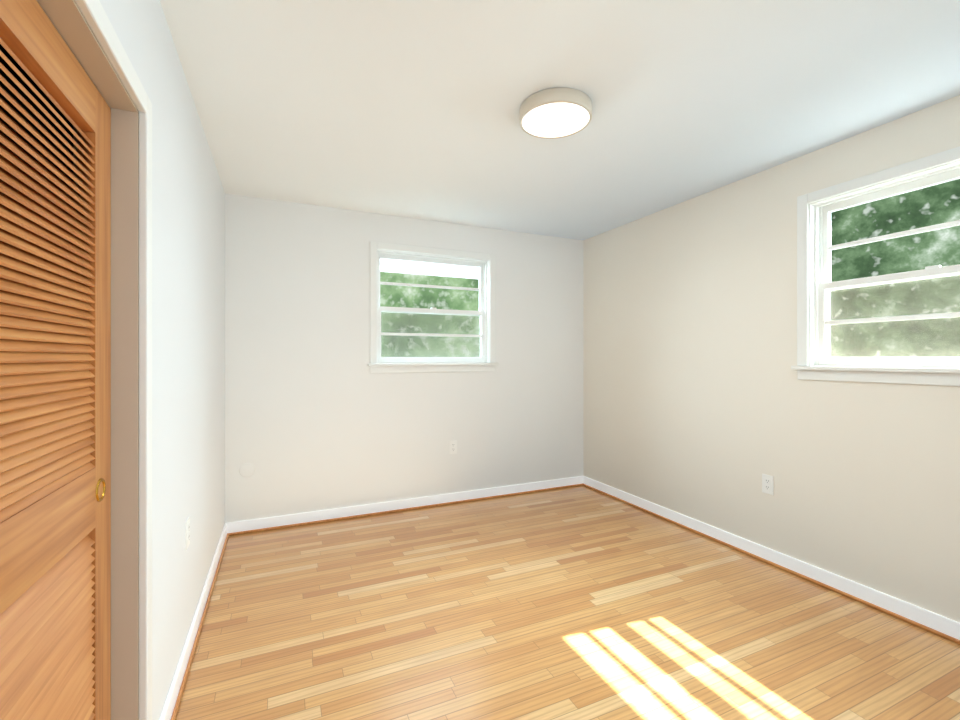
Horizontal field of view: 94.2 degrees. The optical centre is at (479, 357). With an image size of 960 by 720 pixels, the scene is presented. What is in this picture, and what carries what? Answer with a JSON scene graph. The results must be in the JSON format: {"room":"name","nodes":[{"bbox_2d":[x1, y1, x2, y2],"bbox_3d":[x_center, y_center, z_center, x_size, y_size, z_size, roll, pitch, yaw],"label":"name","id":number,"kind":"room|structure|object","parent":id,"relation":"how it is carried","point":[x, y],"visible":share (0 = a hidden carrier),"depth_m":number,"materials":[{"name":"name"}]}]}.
{"room":"empty bedroom","nodes":[
{"label":"empty bedroom","id":0,"kind":"room"},
{"bbox_2d":[0,44,4,157],"bbox_3d":[-1.139,0.050,0.707,0.020,2.440,1.320,0,0,-24],"label":"wall","id":1,"kind":"structure","parent":0,"point":[2,61],"depth_m":1.30,"materials":[{"name":"black"}]},
{"bbox_2d":[5,50,72,205],"bbox_3d":[-1.303,0.050,1.367,0.260,2.440,0.020,0,0,-24],"label":"wall","id":2,"kind":"structure","parent":0,"point":[29,90],"depth_m":1.34,"materials":[{"name":"black"}]},
{"bbox_2d":[99,0,224,719],"bbox_3d":[-1.088,0.050,1.376,0.140,2.440,3.900,0,0,-24],"label":"wall","id":3,"kind":"structure","parent":0,"point":[188,336],"depth_m":1.75,"materials":[{"name":"paint"}]},
{"bbox_2d":[0,0,110,719],"bbox_3d":[-0.854,0.291,0.839,0.039,1.934,0.808,0,0,-24],"label":"door","id":4,"kind":"structure","parent":3,"relation":"in","point":[55,457],"depth_m":0.92,"materials":[{"name":"brown wood"}]},
{"bbox_2d":[37,0,151,719],"bbox_3d":[-0.838,0.265,0.841,0.160,2.011,0.942,0,0,-24],"label":"door frame","id":5,"kind":"structure","parent":3,"relation":"in","point":[70,24],"depth_m":1.23,"materials":[{"name":"beige paint"}]},
{"bbox_2d":[185,517,189,549],"bbox_3d":[-1.236,0.744,1.890,0.008,0.115,0.070,0,0,-24],"label":"electrical outlet","id":6,"kind":"object","parent":3,"relation":"attached to","point":[187,532],"visible":0.98,"depth_m":1.87,"materials":[{"name":"white plastic"}]},
{"bbox_2d":[159,523,228,719],"bbox_3d":[-1.386,1.225,2.247,0.026,0.090,2.066,0,0,-24],"label":"baseboard","id":7,"kind":"structure","parent":3,"relation":"attached to","point":[169,705],"depth_m":1.92,"materials":[{"name":"white wood"}]},
{"bbox_2d":[225,194,582,522],"bbox_3d":[-0.525,0.050,3.873,3.725,2.440,0.200,0,0,-24],"label":"wall","id":8,"kind":"structure","parent":0,"point":[319,416],"depth_m":3.58,"materials":[{"name":"paint"}]},
{"bbox_2d":[227,476,583,535],"bbox_3d":[-0.387,1.225,3.810,3.125,0.090,0.026,0,0,-24],"label":"baseboard","id":9,"kind":"structure","parent":8,"relation":"attached to","point":[254,524],"depth_m":3.65,"materials":[{"name":"white wood"}]},
{"bbox_2d":[380,259,478,278],"bbox_3d":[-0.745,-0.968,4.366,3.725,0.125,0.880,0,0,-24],"label":"window blind","id":10,"kind":"structure","parent":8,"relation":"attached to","point":[415,268],"depth_m":4.59,"materials":[{"name":"white"}]},
{"bbox_2d":[368,241,498,372],"bbox_3d":[-0.409,-0.405,3.901,1.160,1.065,0.242,0,0,-24],"label":"window","id":11,"kind":"structure","parent":8,"relation":"in","point":[483,312],"depth_m":3.88,"materials":[{"name":"white wood"}]},
{"bbox_2d":[449,440,456,453],"bbox_3d":[-0.234,0.782,3.889,0.070,0.115,0.008,0,0,-24],"label":"electrical outlet","id":12,"kind":"object","parent":8,"relation":"attached to","point":[452,447],"visible":1,"depth_m":3.89,"materials":[{"name":"white plastic"}]},
{"bbox_2d":[160,0,959,239],"bbox_3d":[0.311,-1.230,2.001,3.725,0.120,4.300,0,0,-24],"label":"ceiling","id":13,"kind":"structure","parent":0,"point":[406,108],"depth_m":1.97,"materials":[{"name":"paint"}]},
{"bbox_2d":[519,87,591,138],"bbox_3d":[0.354,-1.139,2.096,0.336,0.062,0.336,0,0,-24],"label":"ceiling light","id":14,"kind":"object","parent":13,"relation":"attached to","point":[556,113],"visible":1,"depth_m":2.03,"materials":[{"name":"white metal"}]},
{"bbox_2d":[175,485,959,719],"bbox_3d":[0.311,1.330,2.001,3.725,0.120,4.300,0,0,-24],"label":"floor","id":15,"kind":"structure","parent":0,"point":[582,602],"depth_m":2.08,"materials":[{"name":"brown wood"}]},
{"bbox_2d":[583,95,959,622],"bbox_3d":[1.921,0.050,2.720,0.200,2.440,3.900,0,0,-24],"label":"wall","id":16,"kind":"structure","parent":0,"point":[702,403],"depth_m":2.80,"materials":[{"name":"paint"}]},
{"bbox_2d":[762,474,773,494],"bbox_3d":[1.785,0.787,2.769,0.008,0.115,0.070,0,0,-24],"label":"electrical outlet","id":17,"kind":"object","parent":16,"relation":"attached to","point":[767,484],"visible":1,"depth_m":2.76,"materials":[{"name":"white plastic"}]},
{"bbox_2d":[583,476,959,644],"bbox_3d":[1.818,1.225,2.674,0.026,0.090,3.900,0,0,-24],"label":"baseboard","id":18,"kind":"structure","parent":16,"relation":"attached to","point":[935,621],"depth_m":2.56,"materials":[{"name":"white wood"}]},
{"bbox_2d":[791,146,959,385],"bbox_3d":[2.163,-0.405,2.127,0.242,1.065,1.160,0,0,-24],"label":"window","id":19,"kind":"structure","parent":16,"relation":"in","point":[822,286],"depth_m":2.36,"materials":[{"name":"white wood"}]}
]}

